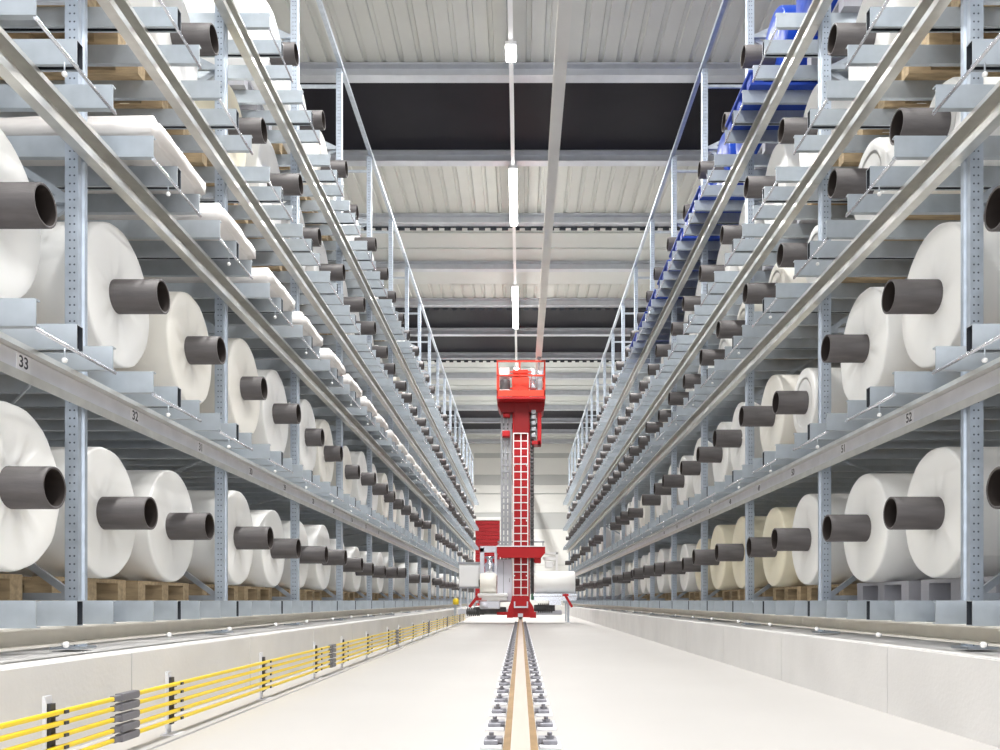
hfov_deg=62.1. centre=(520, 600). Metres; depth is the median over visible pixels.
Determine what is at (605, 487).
reel
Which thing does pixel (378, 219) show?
roof beam
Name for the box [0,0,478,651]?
rack
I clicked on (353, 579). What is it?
reel
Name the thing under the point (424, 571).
reel
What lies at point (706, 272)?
reel
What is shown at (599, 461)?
reel
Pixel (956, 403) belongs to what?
rack
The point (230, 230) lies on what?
pack
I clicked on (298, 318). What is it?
pack
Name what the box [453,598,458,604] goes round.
lamp
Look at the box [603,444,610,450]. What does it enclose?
reel
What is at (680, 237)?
pallet
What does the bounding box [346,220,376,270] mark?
reel
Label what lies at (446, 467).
reel
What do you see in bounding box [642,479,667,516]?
reel
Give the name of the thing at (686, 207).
reel
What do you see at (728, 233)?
reel
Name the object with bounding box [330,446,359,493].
reel
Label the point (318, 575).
reel
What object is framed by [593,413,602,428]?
reel
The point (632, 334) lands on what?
reel
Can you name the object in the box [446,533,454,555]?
reel
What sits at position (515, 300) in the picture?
ceiling light
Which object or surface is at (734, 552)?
reel
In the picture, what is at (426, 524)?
reel
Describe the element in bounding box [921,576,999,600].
pallet
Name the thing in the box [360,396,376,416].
pack
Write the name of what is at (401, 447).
pack
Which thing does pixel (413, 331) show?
roof beam
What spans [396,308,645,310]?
roof beam
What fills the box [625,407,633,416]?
reel
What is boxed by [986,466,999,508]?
reel
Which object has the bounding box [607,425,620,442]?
reel
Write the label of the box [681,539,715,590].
reel
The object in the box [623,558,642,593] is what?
reel
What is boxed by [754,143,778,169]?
pallet
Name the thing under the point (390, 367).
reel
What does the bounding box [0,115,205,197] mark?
pack
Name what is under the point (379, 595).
pallet
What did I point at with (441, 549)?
reel
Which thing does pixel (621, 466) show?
reel
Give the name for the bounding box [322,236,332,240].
pallet
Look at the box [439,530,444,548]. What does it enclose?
reel
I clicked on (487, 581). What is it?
reel
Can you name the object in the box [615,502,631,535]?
reel
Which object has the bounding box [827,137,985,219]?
reel
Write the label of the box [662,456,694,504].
reel
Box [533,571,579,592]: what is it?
reel
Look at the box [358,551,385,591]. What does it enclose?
reel
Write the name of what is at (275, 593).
pallet
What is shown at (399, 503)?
reel
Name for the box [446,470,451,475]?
reel
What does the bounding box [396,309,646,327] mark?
window
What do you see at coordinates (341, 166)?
reel
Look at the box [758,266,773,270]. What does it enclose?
pallet
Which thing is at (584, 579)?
reel
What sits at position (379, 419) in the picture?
pack
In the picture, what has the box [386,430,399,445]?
pack
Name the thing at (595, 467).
reel
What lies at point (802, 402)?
reel
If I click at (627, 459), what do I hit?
reel
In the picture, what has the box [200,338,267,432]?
reel
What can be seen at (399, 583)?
reel
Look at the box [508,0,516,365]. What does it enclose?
track
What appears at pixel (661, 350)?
reel
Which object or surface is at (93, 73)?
pallet
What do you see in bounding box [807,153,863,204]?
pallet
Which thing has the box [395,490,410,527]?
reel
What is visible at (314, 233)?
reel
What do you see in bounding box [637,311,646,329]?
pallet
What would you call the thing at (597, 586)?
reel
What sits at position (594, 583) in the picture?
reel
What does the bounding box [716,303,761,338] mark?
reel
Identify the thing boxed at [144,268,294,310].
pack
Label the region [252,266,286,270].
pallet
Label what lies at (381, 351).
reel
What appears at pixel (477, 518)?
trim
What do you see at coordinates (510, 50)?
diffuser
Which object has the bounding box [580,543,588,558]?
reel
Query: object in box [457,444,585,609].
wall
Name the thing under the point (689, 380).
reel
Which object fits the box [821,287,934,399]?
reel
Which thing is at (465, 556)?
reel
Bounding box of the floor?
[68,613,999,749]
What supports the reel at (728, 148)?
on the pallet at (698, 193)
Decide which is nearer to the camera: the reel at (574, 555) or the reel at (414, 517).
the reel at (414, 517)
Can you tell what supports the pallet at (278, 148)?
on the rack at (72, 389)
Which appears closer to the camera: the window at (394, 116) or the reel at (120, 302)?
the reel at (120, 302)
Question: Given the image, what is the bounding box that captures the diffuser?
[506,46,515,61]
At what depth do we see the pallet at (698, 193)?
9.58 m
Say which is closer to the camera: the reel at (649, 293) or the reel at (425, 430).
the reel at (649, 293)
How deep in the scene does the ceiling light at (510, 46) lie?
12.47 m
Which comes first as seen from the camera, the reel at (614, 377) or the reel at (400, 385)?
the reel at (400, 385)
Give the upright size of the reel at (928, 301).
0.770 m
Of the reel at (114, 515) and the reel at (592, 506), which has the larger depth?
the reel at (592, 506)
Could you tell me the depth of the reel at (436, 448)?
20.66 m
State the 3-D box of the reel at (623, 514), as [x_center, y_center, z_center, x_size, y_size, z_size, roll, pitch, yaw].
[2.871,-1.705,16.722,1.702,0.771,0.770,0,0,0]
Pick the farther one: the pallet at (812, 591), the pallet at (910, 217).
the pallet at (812, 591)
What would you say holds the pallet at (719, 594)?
on the rack at (956, 403)
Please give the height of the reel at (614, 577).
0.730 m
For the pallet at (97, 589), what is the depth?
4.69 m
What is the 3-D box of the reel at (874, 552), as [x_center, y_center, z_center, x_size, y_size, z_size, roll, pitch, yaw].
[2.924,-0.490,5.621,1.697,0.730,0.730,0,0,0]
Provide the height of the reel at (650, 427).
0.594 m
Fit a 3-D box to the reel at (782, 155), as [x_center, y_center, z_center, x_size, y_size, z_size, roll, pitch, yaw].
[2.926,-3.800,7.630,1.702,0.720,0.720,0,0,0]
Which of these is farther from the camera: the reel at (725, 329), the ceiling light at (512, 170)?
the ceiling light at (512, 170)
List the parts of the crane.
cabinet frame, travel motor, lift frame, hoist motor, handle, handrail, deck plate, buffer frame, shoulder plate, chain, cable chain, travel motor, lift frame, grip lever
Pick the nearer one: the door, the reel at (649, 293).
the reel at (649, 293)
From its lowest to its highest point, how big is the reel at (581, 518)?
0.571 m
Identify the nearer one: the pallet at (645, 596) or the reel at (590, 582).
the pallet at (645, 596)
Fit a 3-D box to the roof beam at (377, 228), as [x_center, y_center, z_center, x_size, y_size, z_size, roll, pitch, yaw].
[0.040,-8.412,18.770,12.880,0.075,0.040,0,0,0]
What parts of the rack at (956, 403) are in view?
stop rod, rail, rail, rail, rail, rail, rail, stop rod, stop rod, stop rod, stop rod, stop rod, rail, stop rod, stop rod, stop rod, stop rod, foot plate, stop rod, stop rod, stop rod, stop rod, stop rod, stop rod, stop rod, foot plate, number plate, stop rod, stop rod, stop rod, number plate, stop rod, stop rod, foot plate, knob, knob, knob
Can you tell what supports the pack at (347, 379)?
on the rack at (72, 389)
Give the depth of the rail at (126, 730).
3.61 m
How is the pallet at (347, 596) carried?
on the rack at (72, 389)
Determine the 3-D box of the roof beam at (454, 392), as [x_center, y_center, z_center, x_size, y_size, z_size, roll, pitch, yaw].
[0.000,-8.555,34.250,12.800,0.209,0.200,0,0,0]
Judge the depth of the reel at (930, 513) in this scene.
4.57 m
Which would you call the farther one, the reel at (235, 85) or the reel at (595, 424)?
the reel at (595, 424)
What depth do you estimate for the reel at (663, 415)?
12.62 m
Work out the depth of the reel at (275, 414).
7.54 m
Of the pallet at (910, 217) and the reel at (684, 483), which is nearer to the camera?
the pallet at (910, 217)
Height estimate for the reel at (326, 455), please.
0.771 m
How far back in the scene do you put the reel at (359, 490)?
11.56 m
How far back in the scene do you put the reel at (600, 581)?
21.62 m
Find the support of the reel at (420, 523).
on the pallet
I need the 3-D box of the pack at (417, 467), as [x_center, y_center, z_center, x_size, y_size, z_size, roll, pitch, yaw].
[-2.535,-2.497,15.703,1.265,0.144,0.713,0,0,0]
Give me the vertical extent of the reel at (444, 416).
0.790 m
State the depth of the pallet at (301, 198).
9.59 m
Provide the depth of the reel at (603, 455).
21.63 m
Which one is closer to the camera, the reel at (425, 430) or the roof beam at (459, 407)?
the reel at (425, 430)
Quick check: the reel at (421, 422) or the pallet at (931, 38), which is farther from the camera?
the reel at (421, 422)
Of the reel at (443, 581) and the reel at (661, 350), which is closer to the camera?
the reel at (661, 350)
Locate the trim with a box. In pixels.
[473,517,501,606]
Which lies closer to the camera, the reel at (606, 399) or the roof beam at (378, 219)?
the roof beam at (378, 219)
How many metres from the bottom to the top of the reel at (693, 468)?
0.770 m
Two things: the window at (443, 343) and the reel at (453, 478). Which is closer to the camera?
the reel at (453, 478)
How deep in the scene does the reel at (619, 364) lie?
17.60 m
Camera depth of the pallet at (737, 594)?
9.59 m
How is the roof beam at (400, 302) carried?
attached to the wall
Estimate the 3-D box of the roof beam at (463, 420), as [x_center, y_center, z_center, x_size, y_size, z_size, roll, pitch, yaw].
[0.000,-8.555,39.450,12.800,0.209,0.200,0,0,0]
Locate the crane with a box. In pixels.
[458,357,577,618]
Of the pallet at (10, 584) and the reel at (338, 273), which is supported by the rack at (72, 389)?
the pallet at (10, 584)
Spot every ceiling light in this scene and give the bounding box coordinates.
[505,41,516,61]
[508,166,517,225]
[512,285,518,328]
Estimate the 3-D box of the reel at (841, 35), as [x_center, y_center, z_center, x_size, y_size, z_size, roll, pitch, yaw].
[2.958,-3.800,5.620,1.697,0.720,0.720,0,0,0]
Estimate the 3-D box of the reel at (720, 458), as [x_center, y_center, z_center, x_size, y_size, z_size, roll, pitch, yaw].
[2.911,-1.693,9.640,1.702,0.746,0.746,0,0,0]
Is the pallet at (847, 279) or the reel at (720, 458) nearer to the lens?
the pallet at (847, 279)
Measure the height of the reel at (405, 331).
0.790 m
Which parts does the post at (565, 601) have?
post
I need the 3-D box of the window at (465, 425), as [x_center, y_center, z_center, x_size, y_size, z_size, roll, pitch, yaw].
[0.000,-8.685,40.750,13.000,0.050,2.500,0,0,0]
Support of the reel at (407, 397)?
on the pallet
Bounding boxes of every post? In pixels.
[453,594,458,623]
[565,601,568,621]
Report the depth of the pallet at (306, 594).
9.59 m
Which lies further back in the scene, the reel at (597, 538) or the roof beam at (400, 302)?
the roof beam at (400, 302)
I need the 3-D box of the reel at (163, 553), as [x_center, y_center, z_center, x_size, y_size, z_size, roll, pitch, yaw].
[-2.953,-0.502,5.620,1.697,0.754,0.754,0,0,0]
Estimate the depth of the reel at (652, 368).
13.58 m
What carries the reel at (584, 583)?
on the pallet
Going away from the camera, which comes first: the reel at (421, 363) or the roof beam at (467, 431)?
the reel at (421, 363)
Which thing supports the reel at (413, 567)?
on the pallet
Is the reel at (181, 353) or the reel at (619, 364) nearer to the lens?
the reel at (181, 353)
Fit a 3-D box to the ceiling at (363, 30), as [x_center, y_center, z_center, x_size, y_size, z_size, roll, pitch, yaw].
[0.018,-8.686,12.150,13.035,0.052,2.600,0,0,0]
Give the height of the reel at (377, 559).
0.670 m
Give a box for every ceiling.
[265,0,795,61]
[343,166,700,297]
[421,361,620,404]
[452,434,589,438]
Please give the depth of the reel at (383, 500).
13.57 m
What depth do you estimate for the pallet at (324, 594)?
10.35 m
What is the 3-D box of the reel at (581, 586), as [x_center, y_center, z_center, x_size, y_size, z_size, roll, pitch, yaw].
[2.891,-0.460,28.782,1.722,0.670,0.670,0,0,0]
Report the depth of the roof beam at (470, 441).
44.64 m
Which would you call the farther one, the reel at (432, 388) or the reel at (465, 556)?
the reel at (465, 556)
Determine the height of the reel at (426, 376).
0.790 m
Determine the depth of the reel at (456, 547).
26.70 m
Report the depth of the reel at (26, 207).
3.72 m
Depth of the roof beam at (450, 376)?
31.64 m
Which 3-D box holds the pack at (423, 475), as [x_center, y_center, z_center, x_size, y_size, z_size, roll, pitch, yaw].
[-2.535,-2.497,16.769,1.265,0.144,0.712,0,0,0]
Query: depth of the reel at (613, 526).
18.64 m
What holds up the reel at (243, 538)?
on the pallet at (194, 589)
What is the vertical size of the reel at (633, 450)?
0.546 m
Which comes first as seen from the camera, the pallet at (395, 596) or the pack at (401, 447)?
the pack at (401, 447)
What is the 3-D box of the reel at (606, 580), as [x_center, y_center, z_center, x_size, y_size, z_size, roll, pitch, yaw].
[2.911,-0.490,20.741,1.702,0.730,0.730,0,0,0]
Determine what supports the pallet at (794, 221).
on the rack at (956, 403)
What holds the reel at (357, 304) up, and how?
on the pallet
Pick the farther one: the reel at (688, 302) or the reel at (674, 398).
the reel at (674, 398)
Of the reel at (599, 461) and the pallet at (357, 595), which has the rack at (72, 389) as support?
the pallet at (357, 595)
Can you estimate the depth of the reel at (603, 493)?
21.62 m
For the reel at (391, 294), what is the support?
on the pallet
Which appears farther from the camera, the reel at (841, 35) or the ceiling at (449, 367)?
the ceiling at (449, 367)
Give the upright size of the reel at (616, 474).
0.571 m
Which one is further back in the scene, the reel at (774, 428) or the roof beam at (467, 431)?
the roof beam at (467, 431)
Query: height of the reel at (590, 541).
0.770 m
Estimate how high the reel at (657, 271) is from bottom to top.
0.770 m
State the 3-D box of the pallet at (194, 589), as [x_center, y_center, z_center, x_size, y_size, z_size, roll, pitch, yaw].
[-3.006,-0.062,6.670,1.200,0.125,0.800,0,0,0]
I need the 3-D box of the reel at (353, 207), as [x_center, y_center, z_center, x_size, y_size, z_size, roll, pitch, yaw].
[-2.935,-4.998,10.691,1.672,0.766,0.766,0,0,0]
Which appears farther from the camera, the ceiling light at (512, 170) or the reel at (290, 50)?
the ceiling light at (512, 170)
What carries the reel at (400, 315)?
on the pallet
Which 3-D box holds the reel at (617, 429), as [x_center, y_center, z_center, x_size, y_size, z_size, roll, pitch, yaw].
[2.971,-3.824,18.730,1.672,0.768,0.768,0,0,0]
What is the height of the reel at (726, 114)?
0.770 m
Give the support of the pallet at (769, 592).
on the rack at (956, 403)
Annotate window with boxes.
[300,83,742,149]
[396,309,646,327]
[409,336,630,351]
[440,411,601,417]
[446,423,590,428]
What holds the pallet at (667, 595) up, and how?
on the rack at (956, 403)
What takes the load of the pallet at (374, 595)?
on the rack at (72, 389)
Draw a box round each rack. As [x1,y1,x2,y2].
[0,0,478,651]
[563,0,999,649]
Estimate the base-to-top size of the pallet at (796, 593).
0.125 m
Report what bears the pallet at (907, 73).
on the rack at (956, 403)
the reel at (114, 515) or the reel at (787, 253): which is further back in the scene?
the reel at (787, 253)
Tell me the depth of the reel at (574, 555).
31.66 m
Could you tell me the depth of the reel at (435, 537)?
21.42 m
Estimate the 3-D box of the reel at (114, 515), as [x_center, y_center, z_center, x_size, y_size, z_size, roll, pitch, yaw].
[-2.922,-0.490,4.658,1.697,0.730,0.730,0,0,0]
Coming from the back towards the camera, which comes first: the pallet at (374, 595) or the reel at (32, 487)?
the pallet at (374, 595)
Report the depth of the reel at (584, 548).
26.69 m
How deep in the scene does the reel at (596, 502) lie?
23.63 m
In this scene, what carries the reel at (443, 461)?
on the pallet
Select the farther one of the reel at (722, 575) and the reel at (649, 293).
the reel at (649, 293)
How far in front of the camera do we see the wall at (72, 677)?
4.18 m
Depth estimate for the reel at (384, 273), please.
12.62 m
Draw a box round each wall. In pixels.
[0,606,479,749]
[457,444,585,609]
[560,605,999,747]
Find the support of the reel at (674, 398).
on the pallet
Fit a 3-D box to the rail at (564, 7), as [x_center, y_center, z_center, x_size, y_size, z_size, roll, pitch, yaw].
[0.475,-6.390,21.050,0.150,0.150,49.900,0,0,0]
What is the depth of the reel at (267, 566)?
7.54 m
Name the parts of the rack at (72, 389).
number plate, knob, knob, knob, foot plate, stop rod, stop rod, number plate, knob, knob, stop rod, stop rod, stop rod, number plate, foot plate, stop rod, stop rod, stop rod, stop rod, stop rod, stop rod, stop rod, stop rod, stop rod, stop rod, stop rod, rail, stop rod, stop rod, stop rod, stop rod, stop rod, rail, rail, rail, rail, rail, rail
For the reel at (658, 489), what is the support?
on the pallet
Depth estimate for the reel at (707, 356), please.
9.56 m
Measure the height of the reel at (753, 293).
0.546 m
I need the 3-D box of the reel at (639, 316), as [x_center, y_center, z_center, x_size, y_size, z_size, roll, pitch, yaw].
[2.926,-5.000,14.709,1.702,0.770,0.770,0,0,0]
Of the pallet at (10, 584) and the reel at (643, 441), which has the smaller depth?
the pallet at (10, 584)
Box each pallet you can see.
[0,67,188,134]
[0,573,21,600]
[7,0,125,44]
[22,576,125,600]
[126,581,188,600]
[183,153,237,204]
[189,584,237,600]
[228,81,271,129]
[234,220,264,238]
[238,586,271,600]
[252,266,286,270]
[271,143,289,169]
[272,588,300,600]
[300,197,321,224]
[301,589,321,600]
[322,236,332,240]
[322,590,335,600]
[343,591,354,600]
[355,592,366,600]
[372,593,377,600]
[378,593,387,600]
[393,594,403,600]
[629,333,668,348]
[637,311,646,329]
[639,594,646,600]
[646,289,682,313]
[655,593,664,600]
[657,260,698,287]
[665,593,670,600]
[669,228,719,260]
[677,592,688,600]
[684,185,744,224]
[689,591,700,600]
[708,590,721,600]
[722,589,743,600]
[725,70,817,129]
[744,588,772,600]
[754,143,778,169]
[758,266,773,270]
[773,586,806,600]
[781,220,817,238]
[807,0,862,64]
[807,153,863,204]
[807,584,856,600]
[841,277,906,282]
[857,67,999,134]
[857,581,920,600]
[884,215,983,240]
[921,0,999,44]
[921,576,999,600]
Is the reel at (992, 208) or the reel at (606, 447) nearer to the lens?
the reel at (992, 208)
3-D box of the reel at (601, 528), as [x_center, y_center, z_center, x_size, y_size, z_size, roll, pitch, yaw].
[2.896,-1.705,23.710,1.672,0.770,0.770,0,0,0]
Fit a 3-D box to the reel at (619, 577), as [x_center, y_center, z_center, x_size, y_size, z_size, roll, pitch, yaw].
[2.921,-0.460,17.681,1.702,0.670,0.670,0,0,0]
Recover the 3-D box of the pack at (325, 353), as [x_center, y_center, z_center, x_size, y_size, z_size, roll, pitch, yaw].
[-2.535,-2.497,8.747,1.265,0.145,0.715,0,0,0]
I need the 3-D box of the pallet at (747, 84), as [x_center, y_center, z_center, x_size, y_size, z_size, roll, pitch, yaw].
[2.742,-4.553,7.630,1.520,0.125,0.840,0,0,0]
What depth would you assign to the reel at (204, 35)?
5.55 m
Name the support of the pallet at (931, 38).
on the rack at (956, 403)
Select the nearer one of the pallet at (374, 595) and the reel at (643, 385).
the pallet at (374, 595)
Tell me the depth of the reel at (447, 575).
26.58 m
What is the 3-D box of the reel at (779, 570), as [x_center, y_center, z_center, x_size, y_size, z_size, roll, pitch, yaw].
[2.936,-0.490,7.631,1.672,0.730,0.730,0,0,0]
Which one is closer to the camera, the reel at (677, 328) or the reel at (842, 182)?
the reel at (842, 182)
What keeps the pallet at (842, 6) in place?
on the rack at (956, 403)
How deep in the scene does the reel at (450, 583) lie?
24.63 m
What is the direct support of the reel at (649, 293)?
on the pallet at (643, 318)
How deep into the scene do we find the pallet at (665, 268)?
11.50 m
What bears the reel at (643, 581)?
on the pallet
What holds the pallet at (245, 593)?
on the rack at (72, 389)
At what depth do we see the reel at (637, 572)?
14.64 m
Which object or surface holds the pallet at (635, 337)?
on the rack at (956, 403)
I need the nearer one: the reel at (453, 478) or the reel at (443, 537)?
the reel at (443, 537)
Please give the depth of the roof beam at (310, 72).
13.44 m
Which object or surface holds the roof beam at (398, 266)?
attached to the wall
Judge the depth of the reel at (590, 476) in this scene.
25.64 m
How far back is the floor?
4.45 m
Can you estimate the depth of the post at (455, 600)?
20.57 m
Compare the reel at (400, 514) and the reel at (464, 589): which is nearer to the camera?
the reel at (400, 514)
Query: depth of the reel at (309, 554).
8.60 m
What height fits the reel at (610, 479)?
0.594 m
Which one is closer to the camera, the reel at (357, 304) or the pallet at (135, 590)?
the pallet at (135, 590)
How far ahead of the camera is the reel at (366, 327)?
11.58 m
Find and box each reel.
[0,129,56,297]
[0,401,65,571]
[0,447,157,577]
[21,222,169,367]
[97,470,214,581]
[113,291,225,403]
[120,84,267,166]
[126,0,218,79]
[174,490,273,584]
[183,0,298,105]
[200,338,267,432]
[232,510,300,586]
[238,140,302,223]
[252,369,300,452]
[263,81,325,153]
[270,521,327,587]
[281,201,321,269]
[283,399,324,470]
[300,525,346,589]
[303,131,347,199]
[305,242,345,280]
[313,419,342,481]
[322,183,358,240]
[326,539,362,590]
[330,281,365,311]
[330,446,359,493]
[343,547,373,591]
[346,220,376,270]
[346,312,375,334]
[349,451,375,504]
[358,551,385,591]
[363,253,388,298]
[365,464,387,509]
[372,335,387,357]
[372,552,397,592]
[374,345,395,374]
[376,291,395,302]
[376,473,395,516]
[381,552,406,592]
[385,313,403,340]
[386,563,419,593]
[387,375,406,390]
[387,483,403,521]
[393,377,411,402]
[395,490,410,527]
[396,330,409,340]
[400,340,418,355]
[402,392,416,415]
[404,500,418,532]
[404,563,429,594]
[409,405,425,426]
[412,507,422,535]
[415,415,428,435]
[416,508,430,539]
[416,568,441,595]
[417,361,423,369]
[423,524,441,547]
[424,374,429,382]
[426,436,432,443]
[429,386,434,393]
[431,444,442,458]
[431,445,439,451]
[433,571,444,595]
[439,458,445,464]
[439,529,448,551]
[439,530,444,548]
[439,574,448,595]
[440,574,452,595]
[441,414,446,420]
[441,464,448,470]
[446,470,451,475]
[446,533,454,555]
[446,574,456,596]
[448,475,455,480]
[452,541,457,556]
[452,544,462,560]
[457,579,465,596]
[458,547,467,561]
[479,573,496,592]
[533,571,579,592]
[573,546,585,563]
[577,579,585,596]
[579,516,585,520]
[579,578,589,596]
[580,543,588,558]
[582,546,595,557]
[583,574,595,596]
[587,575,595,595]
[588,471,595,479]
[589,530,599,552]
[589,572,607,595]
[590,503,595,508]
[592,527,602,551]
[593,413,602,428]
[593,464,601,470]
[593,574,602,595]
[594,498,601,504]
[594,524,620,547]
[596,451,606,464]
[596,573,607,595]
[597,493,602,499]
[597,570,625,595]
[600,443,610,458]
[601,489,608,495]
[602,484,610,490]
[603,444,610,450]
[603,566,620,594]
[604,384,615,403]
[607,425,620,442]
[608,477,618,483]
[610,522,626,538]
[612,375,618,382]
[612,563,629,594]
[613,471,625,478]
[615,415,625,434]
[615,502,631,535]
[616,361,625,369]
[617,403,633,424]
[617,563,633,594]
[618,462,629,470]
[620,497,639,532]
[623,455,633,463]
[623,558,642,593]
[625,348,629,356]
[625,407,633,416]
[628,496,656,527]
[629,377,649,402]
[629,446,644,455]
[630,331,638,340]
[631,555,656,593]
[633,552,659,592]
[637,313,643,323]
[638,433,655,446]
[639,375,655,390]
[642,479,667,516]
[643,549,670,592]
[645,409,670,432]
[646,291,652,302]
[648,357,663,374]
[653,259,669,279]
[654,465,679,509]
[654,545,683,591]
[655,333,670,356]
[658,405,683,421]
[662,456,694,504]
[663,544,699,591]
[667,222,685,250]
[668,389,693,404]
[671,311,696,335]
[680,438,714,493]
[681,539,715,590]
[682,280,700,333]
[683,183,712,219]
[683,365,713,388]
[692,525,741,589]
[696,422,732,481]
[698,133,743,184]
[698,244,738,281]
[699,339,731,365]
[713,402,763,469]
[715,516,773,588]
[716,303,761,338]
[720,201,764,270]
[722,112,761,153]
[739,374,799,450]
[740,5,817,68]
[743,263,807,303]
[744,144,806,223]
[746,507,813,586]
[771,494,871,584]
[772,368,847,432]
[777,225,852,282]
[778,84,925,166]
[796,0,837,35]
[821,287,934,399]
[822,473,949,581]
[827,0,920,79]
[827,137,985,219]
[881,222,999,367]
[883,447,999,577]
[889,77,999,165]
[984,185,999,231]
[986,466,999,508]
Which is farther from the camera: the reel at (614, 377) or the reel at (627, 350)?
the reel at (614, 377)
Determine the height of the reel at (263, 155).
0.768 m
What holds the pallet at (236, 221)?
on the rack at (72, 389)
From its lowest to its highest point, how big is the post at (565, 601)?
1.350 m
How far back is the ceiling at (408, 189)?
18.59 m
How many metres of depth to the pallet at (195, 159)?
6.30 m
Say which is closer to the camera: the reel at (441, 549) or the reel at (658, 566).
the reel at (658, 566)
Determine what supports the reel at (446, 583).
on the pallet
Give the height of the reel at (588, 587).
0.670 m
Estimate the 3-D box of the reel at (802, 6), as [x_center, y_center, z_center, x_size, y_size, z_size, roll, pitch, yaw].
[2.951,-5.000,6.669,1.672,0.770,0.770,0,0,0]
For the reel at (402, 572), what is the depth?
14.56 m
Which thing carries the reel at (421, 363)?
on the pallet
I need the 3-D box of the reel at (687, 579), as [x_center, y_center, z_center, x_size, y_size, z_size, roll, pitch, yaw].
[2.881,-0.460,11.652,1.722,0.670,0.670,0,0,0]
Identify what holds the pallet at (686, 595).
on the rack at (956, 403)
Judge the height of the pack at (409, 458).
0.145 m
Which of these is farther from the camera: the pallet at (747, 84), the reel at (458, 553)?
the reel at (458, 553)
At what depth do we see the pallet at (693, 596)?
11.60 m
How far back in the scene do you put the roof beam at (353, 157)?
16.03 m
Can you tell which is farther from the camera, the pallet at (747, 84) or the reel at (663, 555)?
the reel at (663, 555)
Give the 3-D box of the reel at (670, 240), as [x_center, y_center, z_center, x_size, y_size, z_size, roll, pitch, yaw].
[2.926,-5.000,11.652,1.722,0.771,0.770,0,0,0]
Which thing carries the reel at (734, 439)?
on the pallet
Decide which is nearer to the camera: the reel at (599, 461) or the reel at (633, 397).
the reel at (633, 397)
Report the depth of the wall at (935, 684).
4.75 m
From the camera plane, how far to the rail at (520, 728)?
4.23 m
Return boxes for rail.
[0,613,468,749]
[480,617,560,749]
[533,0,572,439]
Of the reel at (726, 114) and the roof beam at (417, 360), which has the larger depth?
the roof beam at (417, 360)
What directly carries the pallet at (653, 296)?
on the rack at (956, 403)
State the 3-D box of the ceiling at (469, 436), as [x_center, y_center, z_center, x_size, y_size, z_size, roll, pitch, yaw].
[0.000,-8.685,43.350,13.000,0.110,2.600,0,0,0]
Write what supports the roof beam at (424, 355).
attached to the wall
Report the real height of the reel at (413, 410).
0.744 m
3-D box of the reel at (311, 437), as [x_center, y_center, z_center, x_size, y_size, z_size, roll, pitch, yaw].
[-2.870,-1.705,8.678,1.602,0.771,0.770,0,0,0]
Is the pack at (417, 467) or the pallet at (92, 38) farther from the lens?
the pack at (417, 467)
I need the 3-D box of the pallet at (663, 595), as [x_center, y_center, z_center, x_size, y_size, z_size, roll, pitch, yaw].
[3.042,-0.062,14.710,1.200,0.125,0.800,0,0,0]
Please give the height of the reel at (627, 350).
0.770 m
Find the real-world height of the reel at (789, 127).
0.670 m
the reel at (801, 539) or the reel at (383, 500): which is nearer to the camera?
the reel at (801, 539)
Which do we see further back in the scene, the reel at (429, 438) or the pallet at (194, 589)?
the reel at (429, 438)
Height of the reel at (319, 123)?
0.814 m
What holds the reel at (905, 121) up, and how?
on the rack at (956, 403)
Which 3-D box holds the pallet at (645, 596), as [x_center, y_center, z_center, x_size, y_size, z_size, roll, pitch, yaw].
[3.042,-0.062,16.720,1.200,0.125,0.800,0,0,0]
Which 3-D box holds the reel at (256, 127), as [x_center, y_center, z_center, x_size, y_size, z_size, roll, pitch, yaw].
[-2.910,-3.775,6.671,1.702,0.670,0.670,0,0,0]
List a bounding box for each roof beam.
[300,62,744,82]
[327,150,716,165]
[357,213,684,225]
[363,226,680,230]
[376,261,665,271]
[393,298,647,307]
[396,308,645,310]
[404,328,638,335]
[415,352,627,359]
[417,360,625,361]
[431,373,610,379]
[432,390,609,395]
[439,405,602,410]
[447,418,595,422]
[447,429,594,433]
[453,439,588,443]
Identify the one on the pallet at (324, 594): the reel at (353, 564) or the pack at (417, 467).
the reel at (353, 564)
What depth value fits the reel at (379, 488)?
12.65 m
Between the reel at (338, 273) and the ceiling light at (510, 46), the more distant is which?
the ceiling light at (510, 46)
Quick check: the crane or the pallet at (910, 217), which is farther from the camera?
the crane
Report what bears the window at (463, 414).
attached to the roof slab
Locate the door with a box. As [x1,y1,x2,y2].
[475,521,499,605]
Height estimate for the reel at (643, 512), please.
0.670 m
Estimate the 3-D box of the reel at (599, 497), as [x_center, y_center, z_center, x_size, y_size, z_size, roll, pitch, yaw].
[2.951,-2.847,22.750,1.672,0.594,0.594,0,0,0]
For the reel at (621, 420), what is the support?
on the pallet
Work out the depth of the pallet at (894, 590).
5.57 m
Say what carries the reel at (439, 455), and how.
on the pallet
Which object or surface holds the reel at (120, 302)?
on the pallet
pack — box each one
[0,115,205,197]
[57,203,255,259]
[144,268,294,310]
[292,312,322,345]
[320,348,345,375]
[343,374,362,397]
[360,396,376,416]
[375,413,388,431]
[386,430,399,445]
[397,441,407,455]
[406,453,414,464]
[413,462,421,473]
[420,471,427,480]
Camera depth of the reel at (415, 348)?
16.64 m
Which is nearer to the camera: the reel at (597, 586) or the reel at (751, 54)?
the reel at (751, 54)

